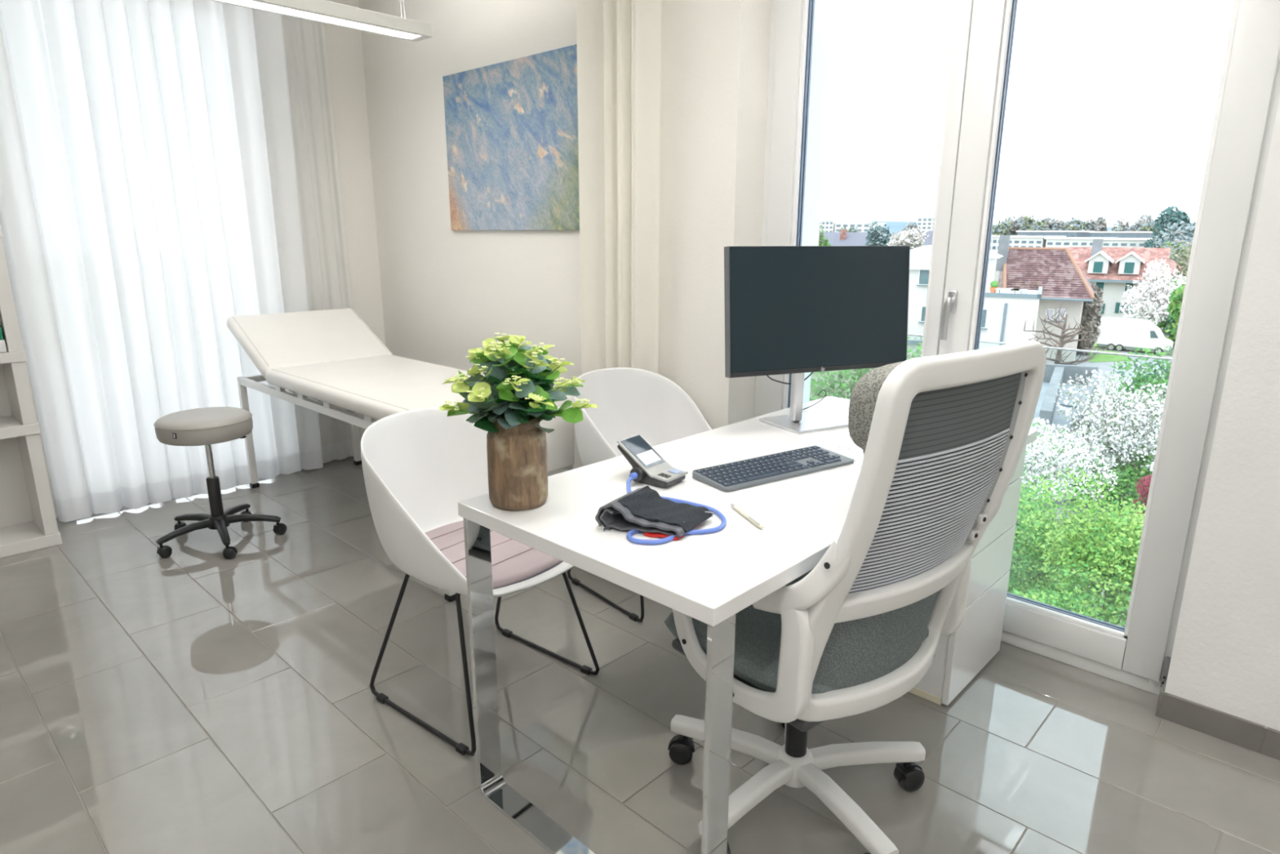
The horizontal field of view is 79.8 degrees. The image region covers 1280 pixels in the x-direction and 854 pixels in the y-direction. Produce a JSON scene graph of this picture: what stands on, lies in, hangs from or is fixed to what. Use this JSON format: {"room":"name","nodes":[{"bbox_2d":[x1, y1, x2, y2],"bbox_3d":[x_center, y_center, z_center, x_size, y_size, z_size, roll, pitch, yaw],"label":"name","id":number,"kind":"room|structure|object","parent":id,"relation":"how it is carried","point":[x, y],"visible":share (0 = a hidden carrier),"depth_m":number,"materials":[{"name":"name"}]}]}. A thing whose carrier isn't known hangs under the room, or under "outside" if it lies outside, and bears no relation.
{"room":"examination room","nodes":[
{"label":"examination room","id":0,"kind":"room"},
{"bbox_2d":[14,0,385,517],"bbox_3d":[-3.401,-0.733,2.875,0.300,2.620,5.030,13,19,42],"label":"wall","id":1,"kind":"structure","parent":0,"point":[344,46],"depth_m":4.38,"materials":[{"name":"paint"}]},
{"bbox_2d":[358,0,771,475],"bbox_3d":[-0.557,-0.990,3.939,2.925,2.620,0.470,13,19,42],"label":"wall","id":2,"kind":"structure","parent":0,"point":[446,291],"depth_m":3.48,"materials":[{"name":"paint"}]},
{"bbox_2d":[442,44,579,230],"bbox_3d":[-0.614,-1.298,3.569,0.994,0.740,0.021,13,19,42],"label":"painting","id":3,"kind":"object","parent":2,"relation":"attached to","point":[512,126],"visible":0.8,"depth_m":3.51,"materials":[{"name":"blue fabric"}]},
{"bbox_2d":[801,0,832,403],"bbox_3d":[0.617,-0.678,3.047,0.075,2.460,0.220,13,19,42],"label":"window frame","id":4,"kind":"structure","parent":2,"relation":"attached to","point":[823,12],"depth_m":2.94,"materials":[{"name":"white plastic"}]},
{"bbox_2d":[0,456,1279,853],"bbox_3d":[-0.221,1.299,0.631,8.602,0.200,5.530,13,19,42],"label":"floor","id":5,"kind":"structure","parent":0,"point":[194,700],"depth_m":2.08,"materials":[{"name":"grey tile"}]},
{"bbox_2d":[0,225,62,558],"bbox_3d":[-2.998,-0.309,2.785,0.270,1.845,1.150,13,19,42],"label":"bookshelf","id":6,"kind":"object","parent":5,"relation":"on","point":[28,519],"visible":0.98,"depth_m":3.25,"materials":[{"name":"white laminate"}]},
{"bbox_2d":[0,339,6,352],"bbox_3d":[-2.650,-0.335,3.115,0.206,0.050,0.083,13,19,42],"label":"carton","id":7,"kind":"object","parent":6,"relation":"on","point":[2,345],"visible":0.97,"depth_m":3.07,"materials":[{"name":"white"}]},
{"bbox_2d":[153,406,286,559],"bbox_3d":[-1.818,0.221,3.313,0.479,0.568,0.491,-4,15,-16],"label":"stool","id":8,"kind":"object","parent":5,"relation":"on","point":[206,426],"visible":1,"depth_m":3.22,"materials":[{"name":"beige leather"}]},
{"bbox_2d":[156,543,172,553],"bbox_3d":[-1.982,0.501,3.188,0.054,0.038,0.035,-13,20,-43],"label":"caster","id":9,"kind":"object","parent":8,"relation":"attached to","point":[162,548],"depth_m":3.18,"materials":[{"name":"black plastic"}]},
{"bbox_2d":[174,520,183,528],"bbox_3d":[-2.070,0.436,3.446,0.035,0.038,0.054,-3,15,-13],"label":"caster","id":10,"kind":"object","parent":8,"relation":"attached to","point":[180,524],"depth_m":3.43,"materials":[{"name":"black plastic"}]},
{"bbox_2d":[222,545,237,552],"bbox_3d":[-1.703,0.504,3.179,0.054,0.038,0.035,-3,15,-13],"label":"caster","id":11,"kind":"object","parent":8,"relation":"attached to","point":[228,548],"depth_m":3.17,"materials":[{"name":"black plastic"}]},
{"bbox_2d":[273,521,284,530],"bbox_3d":[-1.618,0.439,3.438,0.035,0.038,0.054,6,15,21],"label":"caster","id":12,"kind":"object","parent":8,"relation":"attached to","point":[278,526],"depth_m":3.42,"materials":[{"name":"black plastic"}]},
{"bbox_2d":[226,307,574,601],"bbox_3d":[-1.154,-0.011,3.544,1.941,0.910,0.680,13,19,42],"label":"examination table","id":13,"kind":"object","parent":5,"relation":"on","point":[331,357],"visible":0.65,"depth_m":3.61,"materials":[{"name":"white leather"}]},
{"bbox_2d":[226,308,392,377],"bbox_3d":[-1.690,-0.444,3.952,0.446,0.268,0.670,13,19,42],"label":"cushion","id":14,"kind":"object","parent":13,"relation":"on","point":[271,341],"depth_m":3.89,"materials":[{"name":"white leather"}]},
{"bbox_2d":[360,407,599,755],"bbox_3d":[-0.466,0.386,2.205,0.608,0.800,0.501,11,18,37],"label":"shell chair","id":15,"kind":"object","parent":5,"relation":"on","point":[418,464],"visible":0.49,"depth_m":2.22,"materials":[{"name":"white plastic"}]},
{"bbox_2d":[425,520,561,588],"bbox_3d":[-0.439,0.345,2.173,0.450,0.029,0.386,11,18,37],"label":"seat cushion","id":16,"kind":"object","parent":15,"relation":"on","point":[514,563],"depth_m":2.09,"materials":[{"name":"fabric"}]},
{"bbox_2d":[567,367,711,622],"bbox_3d":[0.044,0.215,2.892,0.501,0.800,0.608,-11,18,-38],"label":"shell chair","id":17,"kind":"object","parent":5,"relation":"on","point":[629,402],"visible":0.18,"depth_m":3.06,"materials":[{"name":"white plastic"}]},
{"bbox_2d":[457,395,1037,853],"bbox_3d":[0.401,0.447,2.087,0.710,0.745,1.583,13,19,42],"label":"desk","id":18,"kind":"object","parent":5,"relation":"on","point":[708,578],"visible":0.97,"depth_m":1.60,"materials":[{"name":"white paint"}]},
{"bbox_2d":[486,414,547,511],"bbox_3d":[-0.264,0.071,1.649,0.128,0.193,0.128,13,19,42],"label":"wooden vase","id":19,"kind":"object","parent":18,"relation":"on","point":[517,464],"visible":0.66,"depth_m":1.60,"materials":[{"name":"brown wood"}]},
{"bbox_2d":[439,333,597,433],"bbox_3d":[-0.278,-0.071,1.617,0.326,0.240,0.319,13,19,42],"label":"flowering plant","id":20,"kind":"object","parent":19,"relation":"in","point":[525,391],"visible":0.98,"depth_m":1.57,"materials":[{"name":"green plant"}]},
{"bbox_2d":[616,433,688,488],"bbox_3d":[0.019,0.083,1.810,0.152,0.094,0.116,11,18,36],"label":"monitor","id":21,"kind":"object","parent":18,"relation":"on","point":[649,467],"visible":0.99,"depth_m":1.81,"materials":[{"name":"grey"}]},
{"bbox_2d":[630,466,645,482],"bbox_3d":[-0.006,0.111,1.793,0.034,0.034,0.018,11,18,36],"label":"socket","id":22,"kind":"object","parent":21,"relation":"attached to","point":[638,473],"depth_m":1.78,"materials":[{"name":"grey"}]},
{"bbox_2d":[595,484,713,540],"bbox_3d":[0.030,0.170,1.537,0.211,0.061,0.138,5,15,19],"label":"arm cuff","id":23,"kind":"object","parent":18,"relation":"on","point":[642,509],"visible":1,"depth_m":1.52,"materials":[{"name":"fabric"}]},
{"bbox_2d":[626,476,726,544],"bbox_3d":[0.073,0.168,1.613,0.203,0.026,0.352,0,14,-1],"label":"air hose","id":24,"kind":"object","parent":18,"relation":"on","point":[717,512],"visible":0.85,"depth_m":1.50,"materials":[{"name":"blue"}]},
{"bbox_2d":[730,503,763,528],"bbox_3d":[0.219,0.182,1.585,0.010,0.011,0.142,-5,15,-19],"label":"pen","id":25,"kind":"object","parent":18,"relation":"on","point":[736,508],"visible":1,"depth_m":1.57,"materials":[{"name":"beige plastic"}]},
{"bbox_2d":[692,444,853,491],"bbox_3d":[0.338,0.099,1.907,0.430,0.018,0.134,-9,17,-32],"label":"keyboard","id":26,"kind":"object","parent":18,"relation":"on","point":[733,476],"visible":1,"depth_m":1.88,"materials":[{"name":"grey plastic"}]},
{"bbox_2d":[698,446,836,484],"bbox_3d":[0.332,0.092,1.909,0.394,0.006,0.101,-9,17,-32],"label":"print","id":27,"kind":"object","parent":26,"relation":"on","point":[761,468],"depth_m":1.89},
{"bbox_2d":[724,245,910,434],"bbox_3d":[0.508,-0.272,2.317,0.614,0.538,0.221,-5,15,-21],"label":"monitor","id":28,"kind":"object","parent":18,"relation":"on","point":[795,310],"visible":0.98,"depth_m":2.23,"materials":[{"name":"black plastic"}]},
{"bbox_2d":[664,340,1046,853],"bbox_3d":[0.383,0.355,1.674,0.618,1.127,0.664,-9,17,-33],"label":"office chair","id":29,"kind":"object","parent":5,"relation":"on","point":[943,437],"visible":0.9,"depth_m":1.43,"materials":[{"name":"white plastic"}]},
{"bbox_2d":[667,735,694,752],"bbox_3d":[0.107,0.806,1.964,0.068,0.048,0.044,2,14,8],"label":"hood","id":30,"kind":"object","parent":29,"relation":"attached to","point":[678,744],"depth_m":1.95,"materials":[{"name":"black plastic"}]},
{"bbox_2d":[664,569,928,693],"bbox_3d":[0.353,0.457,1.757,0.494,0.106,0.476,-10,18,-36],"label":"seat cushion","id":31,"kind":"object","parent":29,"relation":"on","point":[757,633],"depth_m":1.57,"materials":[{"name":"grey fabric"}]},
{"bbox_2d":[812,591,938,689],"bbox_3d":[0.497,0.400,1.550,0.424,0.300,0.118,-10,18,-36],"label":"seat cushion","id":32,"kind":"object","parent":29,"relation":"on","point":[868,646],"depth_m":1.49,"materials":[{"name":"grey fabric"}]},
{"bbox_2d":[895,761,922,780],"bbox_3d":[0.660,0.831,1.873,0.068,0.048,0.044,-5,15,-19],"label":"hood","id":33,"kind":"object","parent":29,"relation":"attached to","point":[904,771],"depth_m":1.86,"materials":[{"name":"black plastic"}]},
{"bbox_2d":[908,445,1026,705],"bbox_3d":[0.800,0.373,2.457,0.616,0.712,0.417,13,19,42],"label":"cabinet","id":34,"kind":"object","parent":5,"relation":"on","point":[960,655],"visible":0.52,"depth_m":2.25,"materials":[{"name":"white paint"}]},
{"bbox_3d":[1.134,0.698,2.895,1.539,0.110,0.205,13,19,42],"label":"trim","id":35,"kind":"structure","parent":5,"relation":"on","visible":0},
{"bbox_2d":[907,333,1172,359],"bbox_3d":[1.170,0.168,2.789,1.490,0.970,0.040,13,19,42],"label":"balustrade","id":36,"kind":"object","parent":35,"relation":"on","point":[914,335],"visible":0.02,"depth_m":2.43,"materials":[{"name":"grey metal"}]},
{"bbox_2d":[1164,96,1279,730],"bbox_3d":[2.877,-0.200,0.859,3.436,2.620,0.450,13,19,42],"label":"wall","id":37,"kind":"structure","parent":0,"point":[1225,655],"depth_m":1.96,"materials":[{"name":"paint"}]},
{"bbox_2d":[754,0,1279,695],"bbox_3d":[1.010,-0.525,2.445,1.499,2.460,0.142,13,19,42],"label":"window","id":38,"kind":"structure","parent":37,"relation":"in","point":[1138,654],"depth_m":2.26,"materials":[{"name":"white paint"}]},
{"bbox_2d":[1155,677,1279,759],"bbox_3d":[2.167,0.926,1.583,1.846,0.076,0.118,13,19,42],"label":"baseboard","id":39,"kind":"structure","parent":37,"relation":"attached to","point":[1242,732],"depth_m":2.06,"materials":[{"name":"grey tile"}]},
{"bbox_3d":[-0.439,-1.482,0.125,8.010,0.200,5.590,13,19,42],"label":"ceiling","id":40,"kind":"structure","parent":0,"visible":0},
{"bbox_2d":[208,0,432,41],"bbox_3d":[-1.388,-1.732,2.592,0.125,0.530,1.450,13,19,42],"label":"pendant lamp","id":41,"kind":"object","parent":40,"relation":"hanging from","point":[322,11],"visible":1,"depth_m":2.88,"materials":[{"name":"white"}]},
{"bbox_3d":[0.162,-1.954,2.528,1.400,0.055,0.030,13,19,42],"label":"rail","id":42,"kind":"object","parent":40,"relation":"attached to","visible":0},
{"bbox_2d":[576,0,662,374],"bbox_3d":[-0.104,-0.749,3.088,0.429,2.548,0.071,13,19,42],"label":"curtain","id":43,"kind":"object","parent":42,"relation":"hanging from","point":[619,42],"visible":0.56,"depth_m":3.02,"materials":[{"name":"fabric"}]},
{"label":"outside","id":44,"kind":"structure","parent":0,"visible":0},
{"bbox_2d":[809,324,1173,626],"bbox_3d":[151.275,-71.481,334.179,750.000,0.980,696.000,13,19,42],"label":"terrain","id":45,"kind":"structure","parent":44,"point":[1162,330],"depth_m":62.59,"materials":[{"name":"plant"}]},
{"bbox_2d":[818,225,831,245],"bbox_3d":[33.324,-31.308,144.129,4.340,13.123,5.809,13,19,42],"label":"tree","id":46,"kind":"object","parent":45,"relation":"on","point":[822,242],"visible":0.23,"depth_m":142.55,"materials":[{"name":"green plant"}]},
{"bbox_2d":[819,220,849,232],"bbox_3d":[90.269,-89.947,367.846,13.398,17.873,14.600,13,19,42],"label":"apartment block","id":47,"kind":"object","parent":45,"relation":"on","point":[827,225],"visible":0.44,"depth_m":359.24,"materials":[{"name":"white"}]},
{"bbox_2d":[818,229,876,245],"bbox_3d":[45.191,-36.609,166.785,13.303,12.410,11.600,13,19,42],"label":"house","id":48,"kind":"structure","parent":45,"relation":"on","point":[842,238],"depth_m":163.27,"materials":[{"name":"grey stone"}]},
{"bbox_2d":[834,222,885,233],"bbox_3d":[101.992,-86.611,357.232,18.282,16.681,14.600,13,19,42],"label":"apartment block","id":49,"kind":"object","parent":45,"relation":"on","point":[862,227],"visible":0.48,"depth_m":349.81,"materials":[{"name":"white"}]},
{"bbox_2d":[808,336,922,401],"bbox_3d":[9.382,-0.857,33.351,7.600,8.069,7.599,2,14,9],"label":"tree","id":50,"kind":"object","parent":45,"relation":"on","point":[829,388],"visible":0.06,"depth_m":31.99,"materials":[{"name":"green plant"}]},
{"bbox_2d":[865,218,891,245],"bbox_3d":[43.719,-31.091,141.305,4.889,14.161,4.708,13,19,42],"label":"conifer","id":51,"kind":"object","parent":45,"relation":"on","point":[880,239],"visible":0.63,"depth_m":139.59,"materials":[{"name":"green plant"}]},
{"bbox_2d":[870,244,931,370],"bbox_3d":[23.842,-10.460,66.829,6.623,10.416,10.500,6,15,21],"label":"house","id":52,"kind":"structure","parent":45,"relation":"on","point":[920,257],"depth_m":62.00,"materials":[{"name":"white"}]},
{"bbox_2d":[886,226,928,248],"bbox_3d":[44.160,-26.991,127.967,6.494,12.739,6.719,13,19,42],"label":"blossoming tree","id":53,"kind":"object","parent":45,"relation":"on","point":[912,238],"visible":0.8,"depth_m":125.52,"materials":[{"name":"white plant"}]},
{"bbox_2d":[902,221,920,249],"bbox_3d":[90.947,-60.822,256.296,7.976,15.954,10.691,13,19,42],"label":"tree","id":54,"kind":"object","parent":45,"relation":"on","point":[908,225],"visible":0.06,"depth_m":254.12,"materials":[{"name":"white plant"}]},
{"bbox_2d":[916,217,934,237],"bbox_3d":[160.797,-105.045,422.992,11.730,20.715,14.600,13,19,42],"label":"apartment block","id":55,"kind":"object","parent":45,"relation":"on","point":[926,223],"visible":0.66,"depth_m":416.83,"materials":[{"name":"white"}]},
{"bbox_2d":[919,231,933,247],"bbox_3d":[63.714,-35.809,163.098,6.334,12.800,11.600,13,19,42],"label":"house","id":56,"kind":"structure","parent":45,"relation":"on","point":[928,241],"depth_m":160.74,"materials":[{"name":"grey stone"}]},
{"bbox_2d":[991,219,1013,235],"bbox_3d":[101.099,-51.246,218.635,7.734,15.873,11.024,13,19,42],"label":"tree","id":57,"kind":"object","parent":45,"relation":"on","point":[998,229],"visible":0.3,"depth_m":216.14,"materials":[{"name":"green plant"}]},
{"bbox_2d":[990,235,1026,282],"bbox_3d":[82.651,-38.031,175.287,5.043,11.291,14.600,13,19,42],"label":"apartment block","id":58,"kind":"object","parent":45,"relation":"on","point":[995,238],"visible":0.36,"depth_m":169.32,"materials":[{"name":"white"}]},
{"bbox_2d":[1001,215,1021,235],"bbox_3d":[109.326,-53.772,226.651,8.056,16.913,9.758,13,19,42],"label":"tree","id":59,"kind":"object","parent":45,"relation":"on","point":[1016,226],"visible":0.21,"depth_m":224.26,"materials":[{"name":"green plant"}]},
{"bbox_2d":[1017,213,1048,231],"bbox_3d":[108.884,-50.374,212.694,8.261,17.145,9.910,13,19,42],"label":"tree","id":60,"kind":"object","parent":45,"relation":"on","point":[1032,225],"visible":0.26,"depth_m":210.72,"materials":[{"name":"green plant"}]},
{"bbox_2d":[1008,235,1066,247],"bbox_3d":[82.876,-34.560,161.736,7.640,11.188,14.600,13,19,42],"label":"apartment block","id":61,"kind":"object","parent":45,"relation":"on","point":[1015,241],"visible":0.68,"depth_m":155.30,"materials":[{"name":"white"}]},
{"bbox_2d":[1040,217,1061,231],"bbox_3d":[115.986,-51.837,219.979,7.454,16.474,9.965,13,19,42],"label":"tree","id":62,"kind":"object","parent":45,"relation":"on","point":[1051,224],"visible":0.07,"depth_m":218.48,"materials":[{"name":"green plant"}]},
{"bbox_2d":[1007,473,1095,608],"bbox_3d":[10.899,3.843,21.444,4.303,4.782,3.131,-11,18,-39],"label":"shrub","id":63,"kind":"object","parent":45,"relation":"on","point":[1024,553],"visible":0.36,"depth_m":20.84,"materials":[{"name":"green plant"}]},
{"bbox_2d":[1016,231,1091,237],"bbox_3d":[104.835,-43.475,194.860,14.086,12.443,14.600,13,19,42],"label":"apartment block","id":64,"kind":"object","parent":45,"relation":"on","point":[1068,233],"visible":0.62,"depth_m":188.09,"materials":[{"name":"grey"}]},
{"bbox_2d":[1019,416,1118,538],"bbox_3d":[13.485,2.363,25.651,4.220,5.613,4.746,13,19,42],"label":"flowering bush","id":65,"kind":"object","parent":45,"relation":"on","point":[1040,453],"visible":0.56,"depth_m":24.72,"materials":[{"name":"white plant"}]},
{"bbox_2d":[1012,577,1125,626],"bbox_3d":[9.660,5.441,17.169,4.262,3.771,4.035,-9,17,-33],"label":"shrub","id":66,"kind":"object","parent":45,"relation":"on","point":[1053,600],"visible":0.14,"depth_m":17.22,"materials":[{"name":"green plant"}]},
{"bbox_2d":[1063,216,1088,231],"bbox_3d":[115.048,-47.861,204.462,8.334,16.343,9.647,13,19,42],"label":"tree","id":67,"kind":"object","parent":45,"relation":"on","point":[1077,225],"visible":0.15,"depth_m":201.86,"materials":[{"name":"green plant"}]},
{"bbox_2d":[1044,237,1118,248],"bbox_3d":[89.186,-32.954,155.977,9.680,10.937,14.600,13,19,42],"label":"apartment block","id":68,"kind":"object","parent":45,"relation":"on","point":[1066,242],"visible":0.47,"depth_m":150.08,"materials":[{"name":"white"}]},
{"bbox_2d":[1020,466,1146,626],"bbox_3d":[11.325,3.988,18.938,3.935,5.728,4.324,13,19,42],"label":"shrub","id":69,"kind":"object","parent":45,"relation":"on","point":[1105,551],"visible":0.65,"depth_m":18.20,"materials":[{"name":"green plant"}]},
{"bbox_2d":[1084,217,1102,231],"bbox_3d":[123.413,-49.783,212.718,7.386,16.096,10.080,13,19,42],"label":"tree","id":70,"kind":"object","parent":45,"relation":"on","point":[1092,224],"visible":0.1,"depth_m":208.06,"materials":[{"name":"green plant"}]},
{"bbox_2d":[1020,349,1172,530],"bbox_3d":[32.096,-2.099,55.076,21.683,0.050,57.760,13,19,42],"label":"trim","id":71,"kind":"structure","parent":45,"relation":"on","point":[1105,366],"depth_m":65.14,"materials":[{"name":"plant"}]},
{"bbox_2d":[978,251,1042,349],"bbox_3d":[27.299,-8.497,58.522,5.646,10.699,9.350,7,16,26],"label":"house","id":72,"kind":"structure","parent":71,"relation":"on","point":[1005,313],"depth_m":54.33,"materials":[{"name":"paint"}]},
{"bbox_2d":[989,280,998,293],"bbox_3d":[25.821,-10.153,55.871,0.600,1.030,0.600,13,19,42],"label":"pot","id":73,"kind":"object","parent":72,"relation":"on","point":[994,284],"visible":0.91,"depth_m":55.66,"materials":[{"name":"brown ceramic"}]},
{"bbox_2d":[995,235,1095,364],"bbox_3d":[37.805,-12.250,72.317,8.969,11.308,13.520,8,16,29],"label":"house","id":74,"kind":"structure","parent":71,"relation":"on","point":[1055,269],"depth_m":67.98,"materials":[{"name":"tile"}]},
{"bbox_2d":[1022,363,1100,493],"bbox_3d":[21.349,-0.279,40.146,4.836,3.700,17.238,8,16,28],"label":"block","id":75,"kind":"object","parent":71,"relation":"on","point":[1055,374],"visible":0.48,"depth_m":41.32,"materials":[{"name":"concrete"}]},
{"bbox_2d":[1023,301,1109,364],"bbox_3d":[26.805,-4.260,48.957,4.188,7.160,5.362,13,19,42],"label":"bare tree","id":76,"kind":"object","parent":71,"relation":"on","point":[1061,344],"visible":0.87,"depth_m":48.87,"materials":[{"name":"brown plant"}]},
{"bbox_2d":[1076,284,1104,355],"bbox_3d":[43.400,-10.386,74.552,2.681,7.161,3.141,13,19,42],"label":"tree","id":77,"kind":"object","parent":71,"relation":"on","point":[1091,311],"visible":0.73,"depth_m":73.61,"materials":[{"name":"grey plant"}]},
{"bbox_2d":[1037,444,1156,511],"bbox_3d":[20.803,2.052,32.594,8.777,2.360,6.437,12,19,40],"label":"shrub","id":78,"kind":"object","parent":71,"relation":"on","point":[1130,477],"visible":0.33,"depth_m":31.63,"materials":[{"name":"green plant"}]},
{"bbox_2d":[1066,484,1145,503],"bbox_3d":[22.130,2.985,34.391,5.447,0.050,4.015,8,16,27],"label":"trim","id":79,"kind":"structure","parent":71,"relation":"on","point":[1101,484],"depth_m":33.85,"materials":[{"name":"plant"}]},
{"bbox_2d":[1052,369,1167,489],"bbox_3d":[20.944,0.394,33.414,5.669,5.704,7.092,13,19,42],"label":"flowering bush","id":80,"kind":"object","parent":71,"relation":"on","point":[1114,433],"visible":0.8,"depth_m":32.40,"materials":[{"name":"white plant"}]},
{"bbox_2d":[1088,350,1134,362],"bbox_3d":[44.640,-6.714,73.324,4.892,0.050,9.222,13,19,42],"label":"lawn","id":81,"kind":"structure","parent":71,"relation":"on","point":[1100,357],"depth_m":72.50,"materials":[{"name":"plant"}]},
{"bbox_2d":[1096,316,1173,355],"bbox_3d":[49.752,-9.150,76.902,6.210,3.156,2.300,13,19,42],"label":"van","id":82,"kind":"object","parent":71,"relation":"on","point":[1120,334],"visible":0.89,"depth_m":76.28,"materials":[{"name":"white"}]},
{"bbox_2d":[1102,343,1173,426],"bbox_3d":[27.524,-1.195,38.640,7.231,6.282,7.049,11,18,36],"label":"tree","id":83,"kind":"object","parent":71,"relation":"on","point":[1140,380],"visible":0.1,"depth_m":39.54,"materials":[{"name":"green plant"}]},
{"bbox_2d":[1165,284,1185,338],"bbox_3d":[50.644,-9.653,70.134,4.617,7.444,5.719,13,19,42],"label":"tree","id":84,"kind":"object","parent":71,"relation":"on","point":[1175,299],"visible":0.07,"depth_m":69.56,"materials":[{"name":"green plant"}]},
{"bbox_2d":[1094,216,1107,231],"bbox_3d":[131.438,-52.243,221.042,7.142,16.856,9.733,13,19,42],"label":"tree","id":85,"kind":"object","parent":45,"relation":"on","point":[1102,222],"visible":0.12,"depth_m":216.43,"materials":[{"name":"green plant"}]},
{"bbox_2d":[1068,239,1170,328],"bbox_3d":[57.965,-17.434,93.946,10.600,10.935,14.150,9,17,32],"label":"house","id":86,"kind":"structure","parent":45,"relation":"on","point":[1111,269],"depth_m":89.25,"materials":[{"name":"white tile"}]},
{"bbox_2d":[1093,262,1103,272],"bbox_3d":[53.291,-18.596,89.113,0.918,1.221,0.059,9,17,32],"label":"shutter","id":87,"kind":"object","parent":86,"relation":"hanging from","point":[1098,267],"depth_m":89.07,"materials":[{"name":"teal"}]},
{"bbox_2d":[1123,262,1134,273],"bbox_3d":[55.866,-18.171,87.465,0.918,1.221,0.059,9,17,32],"label":"shutter","id":88,"kind":"object","parent":86,"relation":"hanging from","point":[1128,267],"depth_m":87.46,"materials":[{"name":"teal"}]},
{"bbox_2d":[1111,217,1131,231],"bbox_3d":[130.597,-48.288,207.241,9.514,15.930,9.426,13,19,42],"label":"tree","id":89,"kind":"object","parent":45,"relation":"on","point":[1126,226],"visible":0.02,"depth_m":204.19,"materials":[{"name":"green plant"}]},
{"bbox_2d":[1089,231,1156,238],"bbox_3d":[116.916,-40.556,183.794,14.162,12.285,14.600,13,19,42],"label":"apartment block","id":90,"kind":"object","parent":45,"relation":"on","point":[1120,234],"visible":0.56,"depth_m":177.53,"materials":[{"name":"grey"}]},
{"bbox_2d":[1100,238,1153,247],"bbox_3d":[96.291,-31.247,149.466,9.426,10.864,14.600,13,19,42],"label":"apartment block","id":91,"kind":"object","parent":45,"relation":"on","point":[1107,242],"visible":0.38,"depth_m":143.81,"materials":[{"name":"white"}]},
{"bbox_2d":[1128,213,1154,231],"bbox_3d":[137.555,-50.319,212.678,8.343,17.261,10.700,13,19,42],"label":"tree","id":92,"kind":"object","parent":45,"relation":"on","point":[1140,223],"visible":0.12,"depth_m":209.59,"materials":[{"name":"green plant"}]},
{"bbox_2d":[1133,474,1151,517],"bbox_3d":[17.766,3.355,26.057,1.783,3.518,1.709,-2,14,-10],"label":"shrub","id":93,"kind":"object","parent":45,"relation":"on","point":[1146,482],"visible":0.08,"depth_m":26.00,"materials":[{"name":"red plant"}]},
{"bbox_2d":[1136,217,1168,231],"bbox_3d":[128.629,-44.888,193.105,8.377,16.233,10.632,13,19,42],"label":"tree","id":94,"kind":"object","parent":45,"relation":"on","point":[1151,224],"visible":0.09,"depth_m":191.72,"materials":[{"name":"green plant"}]},
{"bbox_2d":[1119,258,1186,325],"bbox_3d":[53.888,-13.057,80.350,5.772,9.075,5.982,13,19,42],"label":"magnolia","id":95,"kind":"object","parent":45,"relation":"on","point":[1154,301],"visible":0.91,"depth_m":79.24,"materials":[{"name":"white plant"}]},
{"bbox_2d":[1147,259,1186,324],"bbox_3d":[69.900,-18.293,103.221,5.157,8.157,9.200,13,19,42],"label":"house","id":96,"kind":"structure","parent":45,"relation":"on","point":[1172,264],"depth_m":101.53,"materials":[{"name":"red tile"}]},
{"bbox_2d":[1151,278,1186,328],"bbox_3d":[57.256,-12.540,81.446,5.428,7.562,6.267,13,19,42],"label":"tree","id":97,"kind":"object","parent":45,"relation":"on","point":[1159,325],"visible":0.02,"depth_m":81.55,"materials":[{"name":"green plant"}]},
{"bbox_2d":[1142,205,1195,248],"bbox_3d":[93.364,-30.506,135.231,9.851,16.376,8.601,13,19,42],"label":"conifer","id":98,"kind":"object","parent":45,"relation":"on","point":[1176,216],"visible":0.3,"depth_m":132.97,"materials":[{"name":"green plant"}]},
{"bbox_2d":[1164,313,1176,349],"bbox_3d":[55.062,-9.967,77.213,3.559,7.220,3.816,13,19,42],"label":"tree","id":99,"kind":"object","parent":45,"relation":"on","point":[1169,327],"visible":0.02,"depth_m":77.24,"materials":[{"name":"green plant"}]},
{"bbox_2d":[1152,221,1195,260],"bbox_3d":[87.290,-25.657,121.589,12.295,13.624,14.513,13,19,42],"label":"tree","id":100,"kind":"object","parent":45,"relation":"on","point":[1177,241],"visible":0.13,"depth_m":120.48,"materials":[{"name":"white plant"}]},
{"bbox_2d":[1162,254,1190,331],"bbox_3d":[66.359,-15.063,90.935,6.793,11.995,8.689,13,19,42],"label":"tree","id":101,"kind":"object","parent":45,"relation":"on","point":[1187,260],"visible":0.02,"depth_m":91.16,"materials":[{"name":"green plant"}]},
{"bbox_2d":[1168,240,1192,271],"bbox_3d":[80.761,-22.460,114.387,8.860,10.883,10.131,13,19,42],"label":"tree","id":102,"kind":"object","parent":45,"relation":"on","point":[1187,250],"visible":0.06,"depth_m":111.89,"materials":[{"name":"green plant"}]},
{"bbox_3d":[-2.120,-2.193,3.440,0.030,0.055,1.800,13,19,42],"label":"rail","id":103,"kind":"object","parent":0,"visible":0},
{"bbox_2d":[0,0,323,521],"bbox_3d":[-2.243,-0.903,3.664,0.127,2.548,1.287,13,19,42],"label":"sheer curtain","id":104,"kind":"object","parent":103,"relation":"hanging from","point":[149,197],"visible":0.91,"depth_m":3.58,"materials":[{"name":"white fabric"}]},
{"bbox_2d":[281,15,364,462],"bbox_3d":[-1.777,-1.044,4.232,0.028,2.548,0.346,13,19,42],"label":"sheer curtain","id":105,"kind":"object","parent":103,"relation":"hanging from","point":[325,255],"visible":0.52,"depth_m":4.18,"materials":[{"name":"beige fabric"}]},
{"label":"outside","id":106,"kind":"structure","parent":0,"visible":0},
{"bbox_2d":[849,221,1130,235],"bbox_3d":[237.606,-164.816,656.771,501.101,22.891,270.000,13,19,42],"label":"hill","id":107,"kind":"structure","parent":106,"point":[895,226],"depth_m":633.80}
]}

